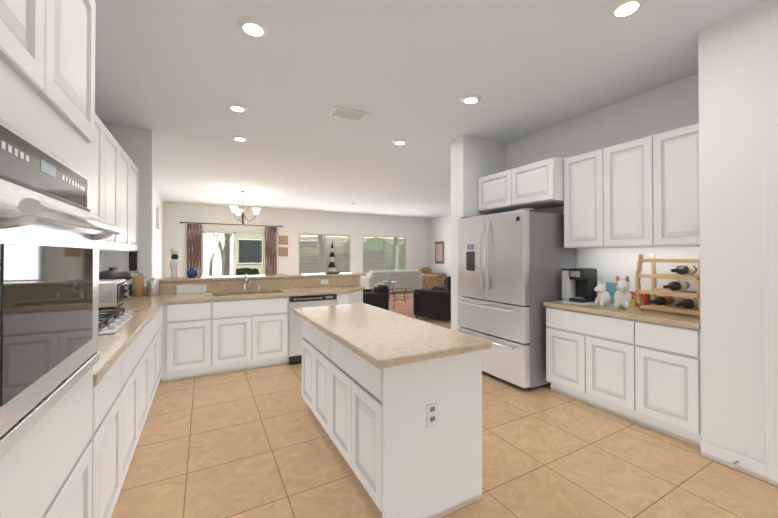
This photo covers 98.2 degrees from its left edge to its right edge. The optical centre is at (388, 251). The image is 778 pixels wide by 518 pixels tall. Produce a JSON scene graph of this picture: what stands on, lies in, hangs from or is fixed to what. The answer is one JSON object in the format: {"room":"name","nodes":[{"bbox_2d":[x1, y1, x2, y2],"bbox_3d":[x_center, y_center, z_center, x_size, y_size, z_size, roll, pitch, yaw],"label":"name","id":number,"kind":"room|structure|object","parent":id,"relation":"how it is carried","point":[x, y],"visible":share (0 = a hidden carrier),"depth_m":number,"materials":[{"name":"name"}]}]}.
{"room":"kitchen and living room","nodes":[
{"label":"kitchen and living room","id":0,"kind":"room"},
{"bbox_2d":[102,124,152,285],"bbox_3d":[-3.176,-0.052,4.109,0.470,2.900,0.120,0,-1,-29],"label":"wall","id":1,"kind":"structure","parent":0,"point":[135,144],"depth_m":4.12,"materials":[{"name":"white paint"}]},
{"bbox_2d":[129,251,136,270],"bbox_3d":[-3.092,0.102,4.068,0.080,0.250,0.029,0,-1,-29],"label":"wall phone","id":2,"kind":"object","parent":1,"relation":"attached to","point":[132,260],"visible":0.83,"depth_m":4.06,"materials":[{"name":"black plastic"}]},
{"bbox_2d":[95,113,163,277],"bbox_3d":[-3.143,-0.058,3.433,0.120,2.900,14.740,0,-1,-29],"label":"wall","id":3,"kind":"structure","parent":0,"point":[158,250],"depth_m":8.69,"materials":[{"name":"white paint"}]},
{"bbox_2d":[89,114,104,249],"bbox_3d":[-2.205,-0.504,2.235,0.368,0.970,0.514,0,-1,-29],"label":"upper cabinet","id":4,"kind":"object","parent":3,"relation":"attached to","point":[97,149],"depth_m":2.46,"materials":[{"name":"white paint"}]},
{"bbox_2d":[99,127,120,250],"bbox_3d":[-2.452,-0.500,2.686,0.368,0.970,0.514,0,-1,-29],"label":"upper cabinet","id":5,"kind":"object","parent":3,"relation":"attached to","point":[113,172],"depth_m":2.84,"materials":[{"name":"white paint"}]},
{"bbox_2d":[121,147,132,250],"bbox_3d":[-2.699,-0.496,3.137,0.368,0.970,0.515,0,-1,-29],"label":"upper cabinet","id":6,"kind":"object","parent":3,"relation":"attached to","point":[126,163],"depth_m":3.34,"materials":[{"name":"white paint"}]},
{"bbox_2d":[133,163,137,250],"bbox_3d":[-2.947,-0.492,3.590,0.368,0.970,0.518,0,-1,-29],"label":"upper cabinet","id":7,"kind":"object","parent":3,"relation":"attached to","point":[135,170],"depth_m":3.76,"materials":[{"name":"white paint"}]},
{"bbox_2d":[164,202,429,276],"bbox_3d":[-2.432,0.017,12.154,9.740,2.900,0.120,0,-1,-29],"label":"wall","id":8,"kind":"structure","parent":0,"point":[415,232],"depth_m":11.63,"materials":[{"name":"white paint"}]},
{"bbox_2d":[180,222,282,226],"bbox_3d":[-4.890,-0.861,10.674,2.956,0.056,0.127,0,-1,-29],"label":"curtain rod","id":9,"kind":"object","parent":8,"relation":"attached to","point":[229,224],"visible":1,"depth_m":10.56,"materials":[{"name":"brown metal"}]},
{"bbox_2d":[187,224,201,276],"bbox_3d":[-5.847,0.294,10.101,0.380,2.270,0.069,0,-1,-29],"label":"curtain","id":10,"kind":"object","parent":9,"relation":"hanging from","point":[193,245],"visible":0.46,"depth_m":10.10,"materials":[{"name":"fabric"}]},
{"bbox_2d":[265,227,276,274],"bbox_3d":[-3.917,0.303,11.157,0.360,2.270,0.069,0,-1,-29],"label":"curtain","id":11,"kind":"object","parent":9,"relation":"hanging from","point":[270,249],"visible":0.69,"depth_m":11.16,"materials":[{"name":"fabric"}]},
{"bbox_2d":[201,231,264,275],"bbox_3d":[-4.950,0.400,10.784,1.870,2.090,0.060,0,-1,-29],"label":"sliding window","id":12,"kind":"structure","parent":8,"relation":"in","point":[233,249],"depth_m":10.75,"materials":[{"name":"white plastic"}]},
{"bbox_2d":[236,234,263,275],"bbox_3d":[-4.532,0.401,10.979,0.830,1.970,0.001,0,-1,-29],"label":"screen","id":13,"kind":"object","parent":12,"relation":"attached to","point":[249,254],"visible":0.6,"depth_m":10.97,"materials":[{"name":"glass"}]},
{"bbox_2d":[279,247,287,255],"bbox_3d":[-3.582,0.000,11.422,0.300,0.300,0.095,0,-1,-29],"label":"picture","id":14,"kind":"object","parent":8,"relation":"attached to","point":[283,251],"depth_m":11.43,"materials":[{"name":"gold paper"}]},
{"bbox_2d":[279,236,287,244],"bbox_3d":[-3.582,-0.400,11.426,0.300,0.300,0.095,0,-1,-29],"label":"picture","id":15,"kind":"object","parent":8,"relation":"attached to","point":[283,240],"depth_m":11.43,"materials":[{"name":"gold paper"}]},
{"bbox_2d":[299,235,349,271],"bbox_3d":[-2.327,0.067,12.222,1.910,1.400,0.060,0,-1,-29],"label":"window","id":16,"kind":"structure","parent":8,"relation":"in","point":[325,249],"depth_m":12.20,"materials":[{"name":"white plastic"}]},
{"bbox_2d":[299,234,349,273],"bbox_3d":[-2.299,0.067,12.170,1.900,1.396,0.053,0,-1,-29],"label":"window blinds","id":17,"kind":"object","parent":16,"relation":"attached to","point":[339,259],"visible":0.79,"depth_m":12.11,"materials":[{"name":"grey plastic"}]},
{"bbox_2d":[363,237,404,269],"bbox_3d":[-0.191,0.097,13.391,1.940,1.440,0.060,0,-1,-29],"label":"window","id":18,"kind":"structure","parent":8,"relation":"in","point":[388,253],"depth_m":13.39,"materials":[{"name":"white plastic"}]},
{"bbox_2d":[363,235,405,272],"bbox_3d":[-0.163,0.097,13.339,1.930,1.436,0.053,0,-1,-29],"label":"window blinds","id":19,"kind":"object","parent":18,"relation":"attached to","point":[367,253],"visible":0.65,"depth_m":13.31,"materials":[{"name":"grey plastic"}]},
{"bbox_2d":[203,233,403,275],"bbox_3d":[-6.375,-0.239,22.070,50.000,3.620,4.700,0,-1,-29],"label":"sky","id":20,"kind":"structure","parent":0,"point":[208,239],"depth_m":18.51,"materials":[{"name":"beige"}]},
{"bbox_2d":[94,0,765,218],"bbox_3d":[1.077,-1.538,5.754,9.740,0.100,14.740,0,-1,-29],"label":"ceiling","id":21,"kind":"structure","parent":0,"point":[175,77],"depth_m":2.99,"materials":[{"name":"white paint"}]},
{"bbox_2d":[227,103,247,111],"bbox_3d":[-1.578,-1.496,3.503,0.203,0.022,0.203,0,-1,-35],"label":"recessed light","id":22,"kind":"object","parent":21,"relation":"in","point":[238,107],"depth_m":3.47,"materials":[{"name":"white plastic"}]},
{"bbox_2d":[232,135,247,140],"bbox_3d":[-1.957,-1.488,4.424,0.203,0.022,0.203,0,-1,-35],"label":"recessed light","id":23,"kind":"object","parent":21,"relation":"in","point":[237,137],"depth_m":4.40,"materials":[{"name":"white plastic"}]},
{"bbox_2d":[229,191,259,224],"bbox_3d":[-3.492,-1.058,8.139,0.702,0.820,0.699,0,-1,-29],"label":"chandelier","id":24,"kind":"object","parent":21,"relation":"hanging from","point":[234,209],"visible":1,"depth_m":8.08,"materials":[{"name":"white glass"}]},
{"bbox_2d":[237,16,268,36],"bbox_3d":[-0.915,-1.507,2.270,0.203,0.022,0.203,0,-1,-38],"label":"recessed light","id":25,"kind":"object","parent":21,"relation":"in","point":[252,26],"depth_m":2.25,"materials":[{"name":"white plastic"}]},
{"bbox_2d":[329,106,368,121],"bbox_3d":[-0.439,-1.497,3.671,0.380,0.018,0.240,0,-1,-29],"label":"ceiling vent","id":26,"kind":"object","parent":21,"relation":"in","point":[347,113],"visible":1,"depth_m":3.65,"materials":[{"name":"white plastic"}]},
{"bbox_2d":[393,139,407,144],"bbox_3d":[0.150,-1.487,4.574,0.203,0.022,0.203,0,-1,-38],"label":"recessed light","id":27,"kind":"object","parent":21,"relation":"in","point":[398,141],"depth_m":4.55,"materials":[{"name":"white plastic"}]},
{"bbox_2d":[460,94,480,103],"bbox_3d":[0.805,-1.498,3.314,0.203,0.022,0.203,0,-1,-38],"label":"recessed light","id":28,"kind":"object","parent":21,"relation":"in","point":[469,98],"depth_m":3.29,"materials":[{"name":"white plastic"}]},
{"bbox_2d":[607,0,646,17],"bbox_3d":[1.468,-1.508,2.081,0.203,0.022,0.203,0,-1,22],"label":"recessed light","id":29,"kind":"object","parent":21,"relation":"in","point":[620,8],"depth_m":2.07,"materials":[{"name":"white plastic"}]},
{"bbox_2d":[430,216,450,277],"bbox_3d":[3.816,0.004,10.757,0.120,2.900,8.570,0,-1,-29],"label":"wall","id":30,"kind":"structure","parent":0,"point":[440,229],"depth_m":13.70,"materials":[{"name":"white paint"}]},
{"bbox_2d":[435,241,443,263],"bbox_3d":[2.067,0.030,13.789,0.033,0.900,0.570,0,-1,-29],"label":"framed picture","id":31,"kind":"object","parent":30,"relation":"attached to","point":[439,252],"visible":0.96,"depth_m":13.76,"materials":[{"name":"red"}]},
{"bbox_2d":[111,289,777,517],"bbox_3d":[1.077,1.462,5.729,9.740,0.100,14.740,0,-1,-29],"label":"floor","id":32,"kind":"structure","parent":0,"point":[254,443],"depth_m":2.19,"materials":[{"name":"tile"}]},
{"bbox_2d":[0,0,122,517],"bbox_3d":[-1.176,0.183,0.767,0.769,2.369,0.970,0,-1,-29],"label":"tall cabinet","id":33,"kind":"object","parent":32,"relation":"on","point":[51,227],"visible":1,"depth_m":0.90,"materials":[{"name":"white paint"}]},
{"bbox_2d":[89,351,124,517],"bbox_3d":[-1.575,0.949,1.382,0.667,0.848,0.501,0,-1,-29],"label":"base cabinet","id":34,"kind":"object","parent":32,"relation":"on","point":[107,439],"depth_m":1.54,"materials":[{"name":"white paint"}]},
{"bbox_2d":[125,332,140,476],"bbox_3d":[-1.814,0.953,1.820,0.667,0.848,0.496,0,-1,-29],"label":"base cabinet","id":35,"kind":"object","parent":32,"relation":"on","point":[133,351],"depth_m":2.05,"materials":[{"name":"white paint"}]},
{"bbox_2d":[93,288,168,383],"bbox_3d":[-2.042,0.462,2.265,0.690,0.140,2.490,0,-1,-29],"label":"countertop","id":36,"kind":"structure","parent":35,"relation":"on","point":[112,348],"depth_m":2.10,"materials":[{"name":"stone"}]},
{"bbox_2d":[99,279,127,307],"bbox_3d":[-2.607,0.380,3.072,0.337,0.235,0.400,0,-1,-29],"label":"toaster oven","id":37,"kind":"object","parent":36,"relation":"on","point":[112,293],"visible":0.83,"depth_m":2.95,"materials":[{"name":"silver metal"}]},
{"bbox_2d":[98,308,139,334],"bbox_3d":[-2.067,0.470,2.295,0.480,0.042,0.920,0,-1,-29],"label":"cooktop","id":38,"kind":"object","parent":36,"relation":"in","point":[113,322],"visible":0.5,"depth_m":2.35,"materials":[{"name":"silver metal"}]},
{"bbox_2d":[141,317,152,431],"bbox_3d":[-2.052,0.957,2.254,0.667,0.848,0.495,0,-1,-29],"label":"base cabinet","id":39,"kind":"object","parent":32,"relation":"on","point":[147,332],"depth_m":2.57,"materials":[{"name":"white paint"}]},
{"bbox_2d":[153,309,160,398],"bbox_3d":[-2.290,0.960,2.689,0.667,0.848,0.496,0,-1,-29],"label":"base cabinet","id":40,"kind":"object","parent":32,"relation":"on","point":[157,317],"depth_m":3.01,"materials":[{"name":"white paint"}]},
{"bbox_2d":[157,304,164,386],"bbox_3d":[-2.527,0.964,3.123,0.667,0.848,0.493,0,-1,-29],"label":"base cabinet","id":41,"kind":"object","parent":32,"relation":"on","point":[160,336],"depth_m":3.44,"materials":[{"name":"white paint"}]},
{"bbox_2d":[165,301,212,381],"bbox_3d":[-2.323,0.971,3.894,0.470,0.848,0.617,0,-1,-29],"label":"base cabinet","id":42,"kind":"object","parent":32,"relation":"on","point":[177,341],"depth_m":3.64,"materials":[{"name":"white paint"}]},
{"bbox_2d":[277,294,336,364],"bbox_3d":[-1.112,0.976,4.556,0.630,0.848,0.620,0,-1,-29],"label":"dishwasher","id":43,"kind":"object","parent":32,"relation":"on","point":[289,325],"depth_m":4.16,"materials":[{"name":"white paint"}]},
{"bbox_2d":[144,276,364,302],"bbox_3d":[-1.704,0.555,4.228,3.168,0.368,0.632,0,-1,-29],"label":"countertop","id":44,"kind":"structure","parent":43,"relation":"on","point":[229,289],"depth_m":4.41,"materials":[{"name":"stone"}]},
{"bbox_2d":[99,267,133,299],"bbox_3d":[-2.859,0.330,3.504,0.325,0.342,0.316,0,-1,-29],"label":"kitchen appliance","id":45,"kind":"object","parent":44,"relation":"on","point":[113,273],"visible":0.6,"depth_m":3.47,"materials":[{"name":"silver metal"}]},
{"bbox_2d":[132,275,143,296],"bbox_3d":[-2.834,0.384,3.803,0.104,0.240,0.104,0,-1,-29],"label":"canister","id":46,"kind":"object","parent":44,"relation":"on","point":[138,281],"visible":1,"depth_m":3.76,"materials":[{"name":"brown wood"}]},
{"bbox_2d":[147,278,158,295],"bbox_3d":[-2.707,0.401,3.861,0.116,0.207,0.116,0,-1,-29],"label":"steel canister","id":47,"kind":"object","parent":44,"relation":"on","point":[152,286],"visible":1,"depth_m":3.82,"materials":[{"name":"silver metal"}]},
{"bbox_2d":[176,284,205,293],"bbox_3d":[-2.421,0.457,4.131,0.320,0.100,0.060,0,-1,-29],"label":"tray","id":48,"kind":"object","parent":44,"relation":"on","point":[187,289],"visible":0.98,"depth_m":4.13,"materials":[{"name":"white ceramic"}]},
{"bbox_2d":[243,274,250,290],"bbox_3d":[-1.821,0.395,4.342,0.106,0.226,0.240,0,-1,-29],"label":"faucet","id":49,"kind":"object","parent":44,"relation":"on","point":[244,283],"visible":1,"depth_m":4.39,"materials":[{"name":"silver metal"}]},
{"bbox_2d":[337,289,362,304],"bbox_3d":[-0.593,0.979,4.852,0.555,0.848,0.598,0,-1,-29],"label":"base cabinet","id":50,"kind":"object","parent":32,"relation":"on","point":[356,297],"depth_m":4.61,"materials":[{"name":"white paint"}]},
{"bbox_2d":[363,283,388,310],"bbox_3d":[-0.500,1.072,7.552,0.920,0.699,0.900,0,0,-9],"label":"armchair","id":51,"kind":"object","parent":32,"relation":"on","point":[376,295],"visible":0.6,"depth_m":7.16,"materials":[{"name":"black leather"}]},
{"bbox_2d":[361,269,421,292],"bbox_3d":[0.078,1.050,12.037,2.150,0.819,0.970,0,-1,-29],"label":"sofa","id":52,"kind":"object","parent":32,"relation":"on","point":[409,278],"visible":0.77,"depth_m":11.62,"materials":[{"name":"grey fabric"}]},
{"bbox_2d":[302,319,481,517],"bbox_3d":[-0.124,0.958,2.416,0.619,0.848,1.566,0,-1,-29],"label":"kitchen island","id":53,"kind":"object","parent":32,"relation":"on","point":[406,439],"visible":0.83,"depth_m":1.76,"materials":[{"name":"white paint"}]},
{"bbox_2d":[293,303,491,368],"bbox_3d":[-0.144,0.513,2.401,0.695,0.040,1.680,0,-1,-29],"label":"island countertop","id":54,"kind":"structure","parent":53,"relation":"on","point":[379,338],"depth_m":1.97,"materials":[{"name":"stone"}]},
{"bbox_2d":[389,295,421,317],"bbox_3d":[0.478,1.439,9.220,3.100,0.003,3.400,0,-1,-29],"label":"rug","id":55,"kind":"object","parent":32,"relation":"on","point":[402,307],"visible":0.14,"depth_m":9.01,"materials":[{"name":"carpet"}]},
{"bbox_2d":[381,281,397,296],"bbox_3d":[0.009,1.181,10.391,0.520,0.510,0.520,0,-1,-29],"label":"side table","id":56,"kind":"object","parent":55,"relation":"on","point":[384,282],"visible":0.69,"depth_m":10.32,"materials":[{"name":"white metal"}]},
{"bbox_2d":[389,287,413,307],"bbox_3d":[0.286,1.210,8.946,1.150,0.432,0.650,0,-1,-44],"label":"coffee table","id":57,"kind":"object","parent":55,"relation":"on","point":[394,300],"visible":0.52,"depth_m":8.98,"materials":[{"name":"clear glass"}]},
{"bbox_2d":[413,276,450,319],"bbox_3d":[1.167,0.960,7.331,1.020,0.919,1.000,0,-1,36],"label":"armchair","id":58,"kind":"object","parent":32,"relation":"on","point":[435,302],"visible":0.46,"depth_m":6.92,"materials":[{"name":"black leather"}]},
{"bbox_2d":[418,267,445,288],"bbox_3d":[1.682,1.040,13.178,0.940,0.859,0.950,0,-1,31],"label":"armchair","id":59,"kind":"object","parent":32,"relation":"on","point":[430,280],"visible":0.67,"depth_m":12.80,"materials":[{"name":"fabric"}]},
{"bbox_2d":[458,208,575,388],"bbox_3d":[1.427,0.480,3.933,0.918,1.829,1.000,0,-1,-29],"label":"refrigerator","id":60,"kind":"object","parent":32,"relation":"on","point":[511,264],"visible":0.92,"depth_m":3.52,"materials":[{"name":"silver metal"}]},
{"bbox_2d":[546,306,700,447],"bbox_3d":[2.137,0.963,2.993,0.667,0.848,1.204,0,-1,-29],"label":"base cabinet","id":61,"kind":"object","parent":32,"relation":"on","point":[646,374],"visible":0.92,"depth_m":2.69,"materials":[{"name":"white paint"}]},
{"bbox_2d":[543,295,700,328],"bbox_3d":[2.130,0.468,2.999,0.678,0.140,1.214,0,-1,-29],"label":"countertop","id":62,"kind":"structure","parent":61,"relation":"on","point":[668,318],"depth_m":2.75,"materials":[{"name":"stone"}]},
{"bbox_2d":[556,300,594,305],"bbox_3d":[1.852,0.500,3.311,0.230,0.001,0.300,0,-1,-29],"label":"tray","id":63,"kind":"object","parent":62,"relation":"on","point":[578,303],"visible":0.64,"depth_m":3.25,"materials":[{"name":"white ceramic"}]},
{"bbox_2d":[561,268,596,302],"bbox_3d":[1.941,0.333,3.450,0.262,0.335,0.245,0,-1,-29],"label":"coffee maker","id":64,"kind":"object","parent":62,"relation":"on","point":[579,285],"visible":0.94,"depth_m":3.38,"materials":[{"name":"black plastic"}]},
{"bbox_2d":[594,280,610,306],"bbox_3d":[1.958,0.380,3.090,0.145,0.235,0.116,0,-1,-29],"label":"dog figurine","id":65,"kind":"object","parent":62,"relation":"on","point":[603,298],"visible":0.98,"depth_m":3.06,"materials":[{"name":"white ceramic"}]},
{"bbox_2d":[602,282,616,302],"bbox_3d":[2.191,0.400,3.327,0.060,0.200,0.140,0,-1,-29],"label":"box","id":66,"kind":"object","parent":62,"relation":"on","point":[611,289],"visible":0.25,"depth_m":3.29,"materials":[{"name":"teal"}]},
{"bbox_2d":[614,275,633,309],"bbox_3d":[2.037,0.350,2.940,0.186,0.294,0.146,0,-1,-29],"label":"dog figurine","id":67,"kind":"object","parent":62,"relation":"on","point":[623,296],"visible":1,"depth_m":2.90,"materials":[{"name":"white ceramic"}]},
{"bbox_2d":[630,291,649,305],"bbox_3d":[2.290,0.438,3.146,0.160,0.120,0.190,0,-1,-29],"label":"boxes","id":68,"kind":"object","parent":62,"relation":"on","point":[645,298],"visible":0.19,"depth_m":3.09,"materials":[{"name":"red"}]},
{"bbox_2d":[635,254,699,315],"bbox_3d":[2.297,0.257,2.713,0.355,0.475,0.420,0,-1,-29],"label":"wine rack","id":69,"kind":"object","parent":62,"relation":"on","point":[690,305],"visible":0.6,"depth_m":2.70,"materials":[{"name":"brown wood"}]},
{"bbox_2d":[451,135,504,330],"bbox_3d":[3.378,-0.038,5.775,5.670,2.900,0.250,0,-1,-29],"label":"wall","id":70,"kind":"structure","parent":0,"point":[473,160],"depth_m":4.43,"materials":[{"name":"white paint"}]},
{"bbox_2d":[478,170,525,212],"bbox_3d":[1.520,-0.751,4.302,0.507,0.440,0.550,0,-1,-29],"label":"upper cabinet","id":71,"kind":"object","parent":70,"relation":"attached to","point":[494,189],"depth_m":4.18,"materials":[{"name":"white paint"}]},
{"bbox_2d":[505,73,699,297],"bbox_3d":[3.143,-0.071,1.988,0.120,2.900,6.170,0,-1,-29],"label":"wall","id":72,"kind":"structure","parent":0,"point":[670,106],"depth_m":3.36,"materials":[{"name":"white paint"}]},
{"bbox_2d":[510,157,561,209],"bbox_3d":[1.785,-0.755,3.818,0.507,0.440,0.554,0,-1,-29],"label":"upper cabinet","id":73,"kind":"object","parent":72,"relation":"attached to","point":[537,185],"depth_m":3.66,"materials":[{"name":"white paint"}]},
{"bbox_2d":[562,149,601,248],"bbox_3d":[2.076,-0.508,3.430,0.367,0.940,0.403,0,-1,-29],"label":"upper cabinet","id":74,"kind":"object","parent":72,"relation":"attached to","point":[581,173],"depth_m":3.34,"materials":[{"name":"white paint"}]},
{"bbox_2d":[602,136,649,247],"bbox_3d":[2.269,-0.511,3.078,0.367,0.940,0.399,0,-1,-29],"label":"upper cabinet","id":75,"kind":"object","parent":72,"relation":"attached to","point":[643,192],"depth_m":2.99,"materials":[{"name":"white paint"}]},
{"bbox_2d":[650,123,699,246],"bbox_3d":[2.461,-0.514,2.727,0.367,0.940,0.402,0,-1,-29],"label":"upper cabinet","id":76,"kind":"object","parent":72,"relation":"attached to","point":[674,154],"depth_m":2.68,"materials":[{"name":"white paint"}]},
{"bbox_2d":[698,0,777,463],"bbox_3d":[3.320,-0.081,0.831,0.680,2.900,3.730,0,-1,-29],"label":"wall","id":77,"kind":"structure","parent":0,"point":[738,72],"depth_m":2.15,"materials":[{"name":"white paint"}]},
{"bbox_2d":[701,441,765,481],"bbox_3d":[2.194,1.331,2.154,0.015,0.100,0.305,0,-1,-29],"label":"baseboard","id":78,"kind":"structure","parent":77,"relation":"attached to","point":[751,467],"depth_m":2.13,"materials":[{"name":"white paint"}]},
{"bbox_2d":[763,112,777,486],"bbox_3d":[2.494,0.276,1.607,0.019,2.200,0.960,0,-1,-29],"label":"door frame","id":79,"kind":"structure","parent":77,"relation":"attached to","point":[770,153],"depth_m":2.00,"materials":[{"name":"white paint"}]},
{"label":"outside","id":80,"kind":"structure","parent":0,"visible":0},
{"bbox_3d":[-9.215,1.666,27.243,50.000,0.100,32.870,0,-1,-29],"label":"ground","id":81,"kind":"structure","parent":80,"visible":0},
{"bbox_2d":[203,233,231,275],"bbox_3d":[-6.988,-0.547,13.890,2.607,4.173,3.040,0,-1,-29],"label":"plants","id":82,"kind":"object","parent":81,"relation":"on","point":[216,239],"depth_m":13.16,"materials":[{"name":"white plant"}]},
{"bbox_2d":[224,233,398,275],"bbox_3d":[-2.291,0.250,14.863,8.750,2.520,4.460,0,-1,-29],"label":"window frame","id":83,"kind":"structure","parent":81,"relation":"on","point":[226,259],"depth_m":14.53,"materials":[{"name":"beige"}]},
{"bbox_2d":[300,260,327,271],"label":"plants","id":84,"kind":"object","parent":81,"relation":"on","point":[307,260],"depth_m":14.08,"materials":[{"name":"green plant"}]},
{"bbox_2d":[323,245,347,264],"label":"plants","id":85,"kind":"object","parent":81,"relation":"on","point":[334,245],"depth_m":18.42,"materials":[{"name":"green plant"}]},
{"bbox_2d":[363,237,393,271],"label":"plants","id":86,"kind":"object","parent":81,"relation":"on","point":[363,258],"depth_m":19.58,"materials":[{"name":"green plant"}]},
{"bbox_3d":[-1.672,0.888,4.685,2.730,1.028,0.140,0,-1,-29],"label":"wall","id":87,"kind":"structure","parent":0,"visible":0},
{"bbox_2d":[155,272,365,282],"bbox_3d":[-1.677,0.353,4.784,2.808,0.040,0.370,0,-1,-29],"label":"bar","id":88,"kind":"object","parent":87,"relation":"on","point":[220,278],"visible":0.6,"depth_m":4.53,"materials":[{"name":"stone"}]},
{"bbox_2d":[170,248,178,277],"bbox_3d":[-2.684,0.138,4.218,0.100,0.380,0.100,0,-1,-29],"label":"chef figurine","id":89,"kind":"object","parent":88,"relation":"on","point":[174,264],"visible":1,"depth_m":4.18,"materials":[{"name":"white ceramic"}]},
{"bbox_2d":[186,268,197,277],"bbox_3d":[-2.532,0.266,4.334,0.136,0.125,0.136,0,-1,-29],"label":"vase","id":90,"kind":"object","parent":88,"relation":"on","point":[191,272],"visible":1,"depth_m":4.29,"materials":[{"name":"blue ceramic"}]},
{"bbox_2d":[325,240,339,273],"bbox_3d":[-0.877,0.078,5.207,0.180,0.515,0.180,0,-1,-29],"label":"tower","id":91,"kind":"object","parent":88,"relation":"on","point":[332,266],"visible":1,"depth_m":5.18,"materials":[{"name":"ceramic"}]},
{"bbox_2d":[321,279,327,283],"bbox_3d":[-0.951,0.445,4.981,0.115,0.070,0.004,0,-1,-29],"label":"electrical outlet plate","id":92,"kind":"object","parent":87,"relation":"attached to","point":[324,281],"depth_m":4.98,"materials":[{"name":"white plastic"}]}
]}

